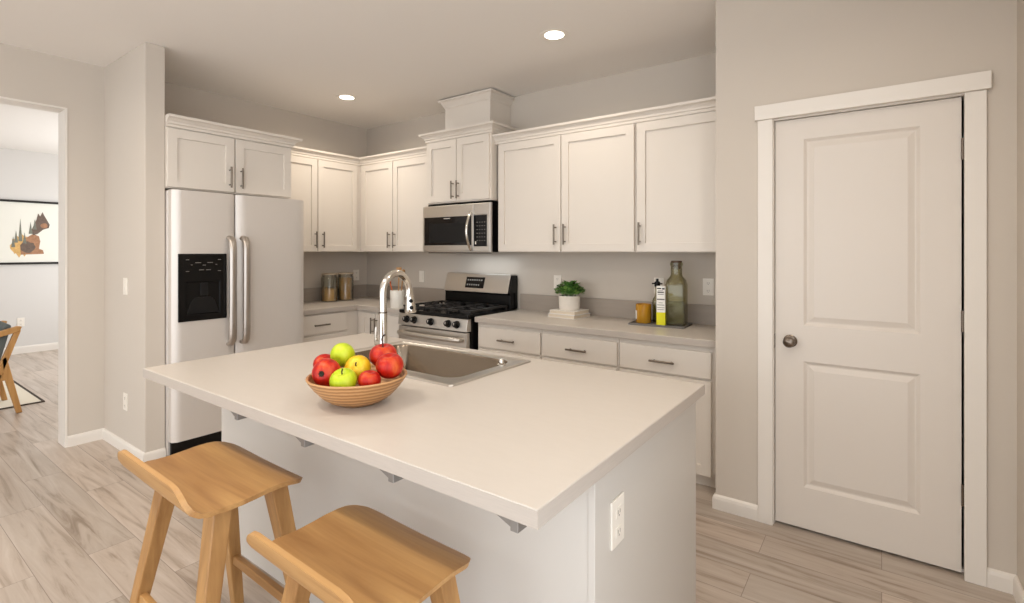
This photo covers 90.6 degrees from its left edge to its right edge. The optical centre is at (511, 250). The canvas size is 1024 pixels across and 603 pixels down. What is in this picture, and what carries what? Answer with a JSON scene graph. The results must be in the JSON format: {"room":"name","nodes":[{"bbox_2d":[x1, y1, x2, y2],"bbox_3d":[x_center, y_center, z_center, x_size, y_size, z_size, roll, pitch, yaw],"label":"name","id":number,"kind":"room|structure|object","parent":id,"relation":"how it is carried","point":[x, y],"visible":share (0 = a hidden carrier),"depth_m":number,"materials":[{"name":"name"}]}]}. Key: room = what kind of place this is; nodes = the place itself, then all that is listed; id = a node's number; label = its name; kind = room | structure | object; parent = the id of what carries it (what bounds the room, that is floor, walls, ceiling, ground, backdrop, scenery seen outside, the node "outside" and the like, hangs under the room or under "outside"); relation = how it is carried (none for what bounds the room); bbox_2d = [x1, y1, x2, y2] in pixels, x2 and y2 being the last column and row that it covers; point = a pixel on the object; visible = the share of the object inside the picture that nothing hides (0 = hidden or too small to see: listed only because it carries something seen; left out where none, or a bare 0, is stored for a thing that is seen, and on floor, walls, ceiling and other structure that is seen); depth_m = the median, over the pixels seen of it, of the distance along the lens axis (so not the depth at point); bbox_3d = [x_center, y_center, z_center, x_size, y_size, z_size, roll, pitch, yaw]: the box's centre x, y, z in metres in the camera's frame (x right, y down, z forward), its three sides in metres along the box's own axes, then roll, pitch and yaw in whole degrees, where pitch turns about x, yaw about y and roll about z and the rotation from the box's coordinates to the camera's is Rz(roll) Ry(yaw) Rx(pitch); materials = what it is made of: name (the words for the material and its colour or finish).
{"room":"kitchen","nodes":[
{"label":"kitchen","id":0,"kind":"room"},
{"bbox_2d":[0,148,57,347],"bbox_3d":[-7.369,0.015,5.747,0.120,2.715,6.600,0,0,36],"label":"wall","id":1,"kind":"structure","parent":0,"point":[29,292],"depth_m":6.84,"materials":[{"name":"white paint"}]},
{"bbox_2d":[17,318,23,325],"bbox_3d":[-6.551,0.952,6.759,0.009,0.115,0.072,0,0,36],"label":"wall outlet","id":2,"kind":"object","parent":1,"relation":"attached to","point":[20,321],"visible":0.96,"depth_m":6.75,"materials":[{"name":"white plastic"}]},
{"bbox_2d":[0,199,57,264],"bbox_3d":[-6.594,-0.245,6.679,0.030,0.855,1.620,0,0,36],"label":"framed picture","id":3,"kind":"object","parent":1,"relation":"attached to","point":[28,229],"visible":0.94,"depth_m":6.81,"materials":[{"name":"black"}]},
{"bbox_2d":[2,342,57,355],"bbox_3d":[-7.403,1.323,5.586,0.014,0.099,6.300,0,0,36],"label":"baseboard","id":4,"kind":"structure","parent":1,"relation":"attached to","point":[47,346],"depth_m":6.86,"materials":[{"name":"beige paint"}]},
{"bbox_2d":[104,42,164,452],"bbox_3d":[-2.637,0.015,3.527,0.782,2.715,0.113,0,0,36],"label":"wall","id":5,"kind":"structure","parent":0,"point":[134,83],"depth_m":3.36,"materials":[{"name":"beige paint"}]},
{"bbox_2d":[67,428,165,461],"bbox_3d":[-2.693,1.334,3.438,0.834,0.076,0.209,0,0,28],"label":"baseboard","id":6,"kind":"structure","parent":5,"relation":"attached to","point":[111,438],"depth_m":3.54,"materials":[{"name":"beige paint"}]},
{"bbox_2d":[123,278,127,294],"bbox_3d":[-2.631,0.242,3.447,0.072,0.115,0.009,0,0,36],"label":"light switch","id":7,"kind":"object","parent":5,"relation":"attached to","point":[125,280],"visible":1,"depth_m":3.44,"materials":[{"name":"white plastic"}]},
{"bbox_2d":[123,392,127,410],"bbox_3d":[-2.631,1.027,3.447,0.072,0.115,0.009,0,0,36],"label":"wall outlet","id":8,"kind":"object","parent":5,"relation":"attached to","point":[125,396],"visible":1,"depth_m":3.44,"materials":[{"name":"white plastic"}]},
{"bbox_2d":[0,43,366,435],"bbox_3d":[-3.785,0.015,2.752,0.160,2.715,7.185,0,0,36],"label":"wall","id":9,"kind":"structure","parent":0,"point":[25,74],"depth_m":3.65,"materials":[{"name":"beige paint"}]},
{"bbox_2d":[0,96,66,447],"bbox_3d":[-3.699,0.187,2.871,0.169,2.370,1.780,0,0,36],"label":"trim","id":10,"kind":"structure","parent":9,"relation":"attached to","point":[62,111],"depth_m":3.56,"materials":[{"name":"beige paint"}]},
{"bbox_2d":[58,434,64,447],"bbox_3d":[-3.178,1.334,3.584,0.160,0.076,0.014,0,0,36],"label":"baseboard opening","id":11,"kind":"structure","parent":9,"relation":"attached to","point":[61,440],"depth_m":3.58,"materials":[{"name":"beige paint"}]},
{"bbox_2d":[165,113,302,198],"bbox_3d":[-2.297,-0.656,3.936,0.845,0.481,0.945,0,0,36],"label":"upper cabinet","id":12,"kind":"object","parent":9,"relation":"attached to","point":[200,155],"visible":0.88,"depth_m":3.63,"materials":[{"name":"beige paint"}]},
{"bbox_2d":[291,155,360,251],"bbox_3d":[-1.842,-0.426,4.949,0.388,0.873,1.341,0,0,36],"label":"upper cabinet","id":13,"kind":"object","parent":9,"relation":"attached to","point":[330,191],"visible":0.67,"depth_m":4.82,"materials":[{"name":"beige paint"}]},
{"bbox_2d":[353,270,358,279],"bbox_3d":[-1.686,0.262,5.487,0.009,0.115,0.072,0,0,36],"label":"wall outlet","id":14,"kind":"object","parent":9,"relation":"attached to","point":[356,272],"visible":0.91,"depth_m":5.49,"materials":[{"name":"white plastic"}]},
{"bbox_2d":[303,284,444,302],"bbox_3d":[-1.460,0.438,4.718,1.276,0.135,1.263,0,0,36],"label":"backsplash","id":15,"kind":"structure","parent":9,"relation":"attached to","point":[365,290],"depth_m":5.10,"materials":[{"name":"beige stone"}]},
{"bbox_2d":[0,0,715,153],"bbox_3d":[-3.963,-1.383,2.118,10.100,0.080,8.750,0,0,36],"label":"ceiling","id":16,"kind":"structure","parent":0,"point":[399,58],"depth_m":3.30,"materials":[{"name":"white paint"}]},
{"bbox_2d":[336,94,356,100],"bbox_3d":[-1.445,-1.340,4.433,0.180,0.006,0.180,0,0,36],"label":"recessed light","id":17,"kind":"object","parent":16,"relation":"in","point":[348,97],"visible":1,"depth_m":4.42,"materials":[{"name":"white plastic"}]},
{"bbox_2d":[540,29,568,40],"bbox_3d":[0.262,-1.340,3.151,0.180,0.006,0.180,0,0,36],"label":"recessed light","id":18,"kind":"object","parent":16,"relation":"in","point":[549,34],"visible":1,"depth_m":3.14,"materials":[{"name":"white plastic"}]},
{"bbox_2d":[0,349,1015,602],"bbox_3d":[-3.963,1.402,2.118,10.100,0.060,8.750,0,0,36],"label":"floor","id":19,"kind":"structure","parent":0,"point":[74,519],"depth_m":2.33,"materials":[{"name":"wood"}]},
{"bbox_2d":[0,381,44,409],"bbox_3d":[-5.584,1.367,4.444,1.980,0.009,1.840,0,0,36],"label":"area rug","id":20,"kind":"object","parent":19,"relation":"on","point":[26,397],"visible":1,"depth_m":4.68,"materials":[{"name":"white fabric"}]},
{"bbox_2d":[0,321,21,412],"bbox_3d":[-4.650,0.997,4.129,0.610,0.750,0.862,0,0,36],"label":"dining chair","id":21,"kind":"object","parent":20,"relation":"on","point":[6,329],"visible":1,"depth_m":4.25,"materials":[{"name":"brown wood"}]},
{"bbox_2d":[0,321,10,359],"bbox_3d":[-4.469,0.815,4.377,0.500,0.387,0.130,0,0,36],"label":"cushion","id":22,"kind":"object","parent":21,"relation":"on","point":[3,326],"depth_m":4.25,"materials":[{"name":"grey fabric"}]},
{"bbox_2d":[117,441,309,602],"bbox_3d":[-0.970,1.006,1.664,0.575,0.733,0.409,0,0,37],"label":"bar stool","id":23,"kind":"object","parent":19,"relation":"on","point":[209,482],"visible":1,"depth_m":1.63,"materials":[{"name":"brown wood"}]},
{"bbox_2d":[165,189,302,455],"bbox_3d":[-2.251,0.475,3.903,0.923,1.754,0.942,0,0,36],"label":"refrigerator","id":24,"kind":"object","parent":19,"relation":"on","point":[234,263],"visible":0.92,"depth_m":3.53,"materials":[{"name":"metal"}]},
{"bbox_2d":[303,309,357,342],"bbox_3d":[-1.708,0.960,4.902,0.658,0.825,1.258,0,0,36],"label":"base cabinet","id":25,"kind":"object","parent":19,"relation":"on","point":[320,326],"visible":0.23,"depth_m":4.53,"materials":[{"name":"beige paint"}]},
{"bbox_2d":[303,284,444,314],"bbox_3d":[-1.460,0.458,4.718,1.276,0.175,1.263,0,0,36],"label":"countertop","id":26,"kind":"structure","parent":25,"relation":"on","point":[366,296],"depth_m":4.99,"materials":[{"name":"stone"}]},
{"bbox_2d":[321,273,337,300],"bbox_3d":[-1.821,0.363,5.054,0.156,0.283,0.156,0,0,36],"label":"storage jar","id":27,"kind":"object","parent":26,"relation":"on","point":[327,294],"visible":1,"depth_m":5.00,"materials":[{"name":"clear glass"}]},
{"bbox_2d":[338,272,353,300],"bbox_3d":[-1.702,0.363,5.184,0.160,0.283,0.160,0,0,36],"label":"storage jar","id":28,"kind":"object","parent":26,"relation":"on","point":[345,285],"visible":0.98,"depth_m":5.14,"materials":[{"name":"clear glass"}]},
{"bbox_2d":[390,290,403,307],"bbox_3d":[-1.018,0.427,4.493,0.124,0.155,0.124,0,0,36],"label":"utensil crock","id":29,"kind":"object","parent":26,"relation":"on","point":[396,297],"visible":0.96,"depth_m":4.44,"materials":[{"name":"beige ceramic"}]},
{"bbox_2d":[396,267,401,290],"bbox_3d":[-0.996,0.316,4.459,0.048,0.342,0.028,0,0,-20],"label":"spatula","id":30,"kind":"object","parent":29,"relation":"in","point":[397,268],"visible":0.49,"depth_m":4.45,"materials":[{"name":"brown wood"}]},
{"bbox_2d":[246,505,470,602],"bbox_3d":[-0.377,1.038,1.312,0.518,0.668,0.409,0,0,38],"label":"bar stool","id":31,"kind":"object","parent":19,"relation":"on","point":[350,553],"visible":1,"depth_m":1.28,"materials":[{"name":"brown wood"}]},
{"bbox_2d":[358,309,401,337],"bbox_3d":[-1.036,0.960,4.795,0.666,0.825,0.636,0,0,36],"label":"base cabinet","id":32,"kind":"object","parent":19,"relation":"on","point":[368,320],"visible":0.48,"depth_m":4.61,"materials":[{"name":"beige paint"}]},
{"bbox_2d":[397,272,517,349],"bbox_3d":[-0.477,0.774,4.313,0.774,1.136,0.743,0,0,36],"label":"gas range","id":33,"kind":"object","parent":19,"relation":"on","point":[468,296],"visible":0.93,"depth_m":4.22,"materials":[{"name":"silver metal"}]},
{"bbox_2d":[399,305,510,319],"bbox_3d":[-0.484,0.509,4.303,0.774,0.030,0.557,0,0,36],"label":"cooktop","id":34,"kind":"object","parent":33,"relation":"in","point":[421,312],"depth_m":4.10,"materials":[{"name":"black metal"}]},
{"bbox_2d":[222,402,695,602],"bbox_3d":[-0.414,0.959,2.062,1.959,0.826,1.166,0,0,36],"label":"kitchen island","id":35,"kind":"object","parent":19,"relation":"on","point":[569,559],"visible":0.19,"depth_m":1.55,"materials":[{"name":"grey paint"}]},
{"bbox_2d":[143,333,704,529],"bbox_3d":[-0.429,0.525,2.051,2.029,0.040,1.157,0,0,36],"label":"island countertop","id":36,"kind":"structure","parent":35,"relation":"on","point":[520,444],"depth_m":1.53,"materials":[{"name":"stone"}]},
{"bbox_2d":[305,363,406,407],"bbox_3d":[-0.514,0.458,1.691,0.325,0.094,0.325,0,0,36],"label":"fruit bowl","id":37,"kind":"object","parent":36,"relation":"on","point":[357,396],"visible":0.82,"depth_m":1.58,"materials":[{"name":"brown wood"}]},
{"bbox_2d":[313,354,329,366],"bbox_3d":[-0.644,0.389,1.740,0.073,0.066,0.073,0,0,36],"label":"apple","id":38,"kind":"object","parent":37,"relation":"on","point":[322,356],"visible":0.34,"depth_m":1.73,"materials":[{"name":"red food"}]},
{"bbox_2d":[312,358,340,385],"bbox_3d":[-0.607,0.399,1.657,0.090,0.094,0.083,0,0,36],"label":"apple","id":39,"kind":"object","parent":37,"relation":"in","point":[323,369],"visible":0.76,"depth_m":1.63,"materials":[{"name":"red food"}]},
{"bbox_2d":[330,343,354,366],"bbox_3d":[-0.580,0.356,1.737,0.080,0.083,0.080,0,0,-27],"label":"apple","id":40,"kind":"object","parent":37,"relation":"in","point":[341,352],"visible":0.84,"depth_m":1.71,"materials":[{"name":"green food"}]},
{"bbox_2d":[329,368,356,386],"bbox_3d":[-0.532,0.408,1.600,0.083,0.081,0.083,0,0,36],"label":"apple","id":41,"kind":"object","parent":37,"relation":"in","point":[342,377],"visible":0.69,"depth_m":1.58,"materials":[{"name":"green food"}]},
{"bbox_2d":[344,355,370,380],"bbox_3d":[-0.514,0.391,1.690,0.083,0.084,0.082,0,0,36],"label":"apple","id":42,"kind":"object","parent":37,"relation":"in","point":[358,364],"visible":0.66,"depth_m":1.67,"materials":[{"name":"yellow food"}]},
{"bbox_2d":[358,370,380,385],"bbox_3d":[-0.454,0.413,1.615,0.072,0.061,0.072,0,0,36],"label":"apple","id":43,"kind":"object","parent":37,"relation":"in","point":[368,377],"visible":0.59,"depth_m":1.59,"materials":[{"name":"red food"}]},
{"bbox_2d":[369,334,396,365],"bbox_3d":[-0.443,0.342,1.746,0.094,0.115,0.094,0,0,36],"label":"apple","id":44,"kind":"object","parent":37,"relation":"in","point":[378,350],"visible":0.66,"depth_m":1.72,"materials":[{"name":"red food"}]},
{"bbox_2d":[376,353,403,378],"bbox_3d":[-0.402,0.379,1.668,0.090,0.081,0.090,0,0,36],"label":"apple","id":45,"kind":"object","parent":37,"relation":"in","point":[388,365],"visible":0.99,"depth_m":1.64,"materials":[{"name":"red food"}]},
{"bbox_2d":[374,270,415,344],"bbox_3d":[-0.525,0.292,2.256,0.096,0.417,0.212,0,0,36],"label":"kitchen faucet","id":46,"kind":"object","parent":36,"relation":"on","point":[410,307],"visible":0.83,"depth_m":2.19,"materials":[{"name":"silver metal"}]},
{"bbox_2d":[354,341,530,386],"bbox_3d":[-0.418,0.588,2.345,0.871,0.225,0.539,0,0,36],"label":"sink","id":47,"kind":"object","parent":36,"relation":"in","point":[439,365],"visible":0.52,"depth_m":2.50,"materials":[{"name":"silver metal"}]},
{"bbox_2d":[355,344,507,377],"bbox_3d":[-0.413,0.601,2.361,0.746,0.198,0.396,0,0,36],"label":"basin","id":48,"kind":"object","parent":47,"relation":"in","point":[430,361],"depth_m":2.54,"materials":[{"name":"metal"}]},
{"bbox_2d":[610,492,623,550],"bbox_3d":[0.281,0.717,1.345,0.009,0.125,0.078,0,0,36],"label":"wall outlet","id":49,"kind":"object","parent":35,"relation":"attached to","point":[617,505],"visible":1,"depth_m":1.33,"materials":[{"name":"white plastic"}]},
{"bbox_2d":[616,504,620,518],"bbox_3d":[0.283,0.691,1.343,0.002,0.028,0.032,0,0,36],"label":"receptacle","id":50,"kind":"object","parent":49,"relation":"attached to","point":[618,506],"depth_m":1.34,"materials":[{"name":"white plastic"}]},
{"bbox_2d":[616,524,620,538],"bbox_3d":[0.283,0.743,1.343,0.002,0.028,0.032,0,0,36],"label":"receptacle","id":51,"kind":"object","parent":49,"relation":"attached to","point":[618,526],"depth_m":1.34,"materials":[{"name":"white plastic"}]},
{"bbox_2d":[478,322,542,359],"bbox_3d":[0.129,0.960,3.945,0.588,0.825,0.636,0,0,36],"label":"base cabinet","id":52,"kind":"object","parent":19,"relation":"on","point":[503,339],"visible":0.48,"depth_m":3.70,"materials":[{"name":"beige paint"}]},
{"bbox_2d":[542,329,619,370],"bbox_3d":[0.601,0.960,3.601,0.577,0.825,0.636,0,0,36],"label":"base cabinet","id":53,"kind":"object","parent":19,"relation":"on","point":[596,351],"visible":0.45,"depth_m":3.36,"materials":[{"name":"beige paint"}]},
{"bbox_2d":[620,338,715,487],"bbox_3d":[1.089,0.960,3.245,0.628,0.825,0.636,0,0,36],"label":"base cabinet","id":54,"kind":"object","parent":19,"relation":"on","point":[696,364],"visible":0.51,"depth_m":2.94,"materials":[{"name":"beige paint"}]},
{"bbox_2d":[475,294,715,347],"bbox_3d":[0.623,0.458,3.596,1.796,0.175,0.621,0,0,36],"label":"countertop","id":55,"kind":"structure","parent":54,"relation":"on","point":[609,317],"depth_m":3.57,"materials":[{"name":"stone"}]},
{"bbox_2d":[548,313,590,318],"bbox_3d":[0.440,0.491,3.887,0.245,0.027,0.220,0,0,42],"label":"book","id":56,"kind":"object","parent":55,"relation":"on","point":[549,314],"visible":0.62,"depth_m":3.81,"materials":[{"name":"white paper"}]},
{"bbox_2d":[550,308,588,315],"bbox_3d":[0.440,0.464,3.887,0.225,0.027,0.205,0,0,39],"label":"book","id":57,"kind":"object","parent":56,"relation":"on","point":[554,311],"visible":0.82,"depth_m":3.83,"materials":[{"name":"white paper"}]},
{"bbox_2d":[554,280,584,310],"bbox_3d":[0.440,0.338,3.891,0.250,0.226,0.254,0,0,36],"label":"potted plant","id":58,"kind":"object","parent":57,"relation":"on","point":[568,302],"visible":1,"depth_m":3.82,"materials":[{"name":"green plant"}]},
{"bbox_2d":[628,320,691,328],"bbox_3d":[1.013,0.498,3.463,0.370,0.014,0.230,0,0,33],"label":"tray","id":59,"kind":"object","parent":55,"relation":"on","point":[652,324],"visible":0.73,"depth_m":3.38,"materials":[{"name":"grey stone"}]},
{"bbox_2d":[636,303,650,322],"bbox_3d":[0.912,0.433,3.516,0.106,0.128,0.106,0,0,36],"label":"candle jar","id":60,"kind":"object","parent":59,"relation":"on","point":[643,310],"visible":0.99,"depth_m":3.47,"materials":[{"name":"orange glass"}]},
{"bbox_2d":[652,279,662,321],"bbox_3d":[1.016,0.345,3.544,0.066,0.303,0.066,0,0,-16],"label":"oil cruet","id":61,"kind":"object","parent":59,"relation":"on","point":[656,283],"visible":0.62,"depth_m":3.54,"materials":[{"name":"green glass"}]},
{"bbox_2d":[656,286,665,324],"bbox_3d":[0.996,0.366,3.381,0.056,0.262,0.040,0,0,26],"label":"carton","id":62,"kind":"object","parent":59,"relation":"on","point":[661,290],"visible":0.97,"depth_m":3.36,"materials":[{"name":"white cardboard"}]},
{"bbox_2d":[665,261,687,325],"bbox_3d":[1.109,0.282,3.418,0.128,0.430,0.128,0,0,28],"label":"glass bottle","id":63,"kind":"object","parent":59,"relation":"on","point":[676,311],"visible":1,"depth_m":3.39,"materials":[{"name":"green glass"}]},
{"bbox_2d":[367,52,962,508],"bbox_3d":[0.468,0.015,4.171,5.360,2.715,0.120,0,0,36],"label":"wall","id":64,"kind":"structure","parent":0,"point":[603,275],"depth_m":3.98,"materials":[{"name":"beige paint"}]},
{"bbox_2d":[361,156,427,251],"bbox_3d":[-1.048,-0.426,4.954,1.004,0.873,0.398,0,0,36],"label":"upper cabinet","id":65,"kind":"object","parent":64,"relation":"attached to","point":[393,193],"visible":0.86,"depth_m":4.81,"materials":[{"name":"beige paint"}]},
{"bbox_2d":[291,146,426,165],"bbox_3d":[-1.407,-0.897,4.460,1.011,0.074,0.942,0,0,36],"label":"crown molding","id":66,"kind":"structure","parent":65,"relation":"attached to","point":[298,151],"depth_m":4.79,"materials":[{"name":"beige paint"}]},
{"bbox_2d":[419,271,423,281],"bbox_3d":[-0.907,0.257,5.094,0.072,0.115,0.009,0,0,36],"label":"light switch","id":67,"kind":"object","parent":64,"relation":"attached to","point":[421,273],"visible":1,"depth_m":5.09,"materials":[{"name":"white plastic"}]},
{"bbox_2d":[418,88,519,204],"bbox_3d":[-0.360,-0.871,4.418,0.842,0.922,0.452,0,0,36],"label":"upper cabinet","id":68,"kind":"object","parent":64,"relation":"attached to","point":[462,158],"visible":0.91,"depth_m":4.26,"materials":[{"name":"beige paint"}]},
{"bbox_2d":[423,200,497,252],"bbox_3d":[-0.384,-0.193,4.407,0.761,0.427,0.491,0,0,36],"label":"microwave","id":69,"kind":"object","parent":68,"relation":"attached to","point":[466,227],"visible":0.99,"depth_m":4.22,"materials":[{"name":"silver metal"}]},
{"bbox_2d":[554,275,561,288],"bbox_3d":[0.374,0.257,4.159,0.072,0.115,0.009,0,0,36],"label":"wall outlet","id":70,"kind":"object","parent":64,"relation":"attached to","point":[557,278],"visible":0.81,"depth_m":4.16,"materials":[{"name":"white plastic"}]},
{"bbox_2d":[498,123,635,251],"bbox_3d":[0.446,-0.426,3.863,1.160,0.873,0.398,0,0,36],"label":"upper cabinet","id":71,"kind":"object","parent":64,"relation":"attached to","point":[570,192],"visible":0.96,"depth_m":3.69,"materials":[{"name":"beige paint"}]},
{"bbox_2d":[492,96,715,144],"bbox_3d":[0.587,-0.897,3.560,1.811,0.074,0.046,0,0,36],"label":"crown molding","id":72,"kind":"structure","parent":71,"relation":"attached to","point":[708,104],"depth_m":3.48,"materials":[{"name":"beige paint"}]},
{"bbox_2d":[520,294,715,325],"bbox_3d":[0.800,0.438,3.839,1.795,0.135,0.020,0,0,36],"label":"backsplash","id":73,"kind":"structure","parent":64,"relation":"attached to","point":[697,314],"depth_m":3.86,"materials":[{"name":"beige stone"}]},
{"bbox_2d":[654,278,663,293],"bbox_3d":[1.060,0.252,3.659,0.072,0.115,0.009,0,0,36],"label":"wall outlet","id":74,"kind":"object","parent":64,"relation":"attached to","point":[661,280],"visible":0.38,"depth_m":3.65,"materials":[{"name":"white plastic"}]},
{"bbox_2d":[636,110,715,251],"bbox_3d":[1.165,-0.426,3.339,0.616,0.873,0.398,0,0,36],"label":"upper cabinet","id":75,"kind":"object","parent":64,"relation":"attached to","point":[676,156],"visible":0.78,"depth_m":3.24,"materials":[{"name":"beige paint"}]},
{"bbox_2d":[703,278,713,295],"bbox_3d":[1.339,0.247,3.456,0.072,0.115,0.009,0,0,36],"label":"wall outlet","id":76,"kind":"object","parent":64,"relation":"attached to","point":[708,284],"visible":1,"depth_m":3.45,"materials":[{"name":"white plastic"}]},
{"bbox_2d":[716,0,1016,574],"bbox_3d":[1.585,0.015,2.409,1.153,2.715,0.110,0,0,36],"label":"wall","id":77,"kind":"structure","parent":0,"point":[768,51],"depth_m":2.37,"materials":[{"name":"beige paint"}]},
{"bbox_2d":[712,492,757,520],"bbox_3d":[1.169,1.334,2.654,0.222,0.076,0.044,0,0,36],"label":"baseboard","id":78,"kind":"structure","parent":77,"relation":"attached to","point":[719,502],"depth_m":2.63,"materials":[{"name":"beige paint"}]},
{"bbox_2d":[774,97,963,571],"bbox_3d":[1.606,0.354,2.332,0.721,2.007,0.101,0,0,36],"label":"door","id":79,"kind":"structure","parent":77,"relation":"in","point":[869,317],"depth_m":2.32,"materials":[{"name":"beige paint"}]},
{"bbox_2d":[755,70,991,586],"bbox_3d":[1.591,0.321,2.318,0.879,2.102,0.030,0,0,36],"label":"trim","id":80,"kind":"structure","parent":77,"relation":"attached to","point":[974,86],"depth_m":2.10,"materials":[{"name":"beige paint"}]},
{"bbox_2d":[1017,0,1023,590],"bbox_3d":[1.758,0.015,1.567,0.120,2.715,2.805,0,0,36],"label":"wall","id":81,"kind":"structure","parent":0,"point":[1020,3],"depth_m":1.96,"materials":[{"name":"beige paint"}]},
{"bbox_2d":[987,567,1023,602],"bbox_3d":[1.414,1.334,1.274,0.090,0.076,1.925,0,0,36],"label":"baseboard","id":82,"kind":"structure","parent":81,"relation":"attached to","point":[998,580],"depth_m":2.03,"materials":[{"name":"beige paint"}]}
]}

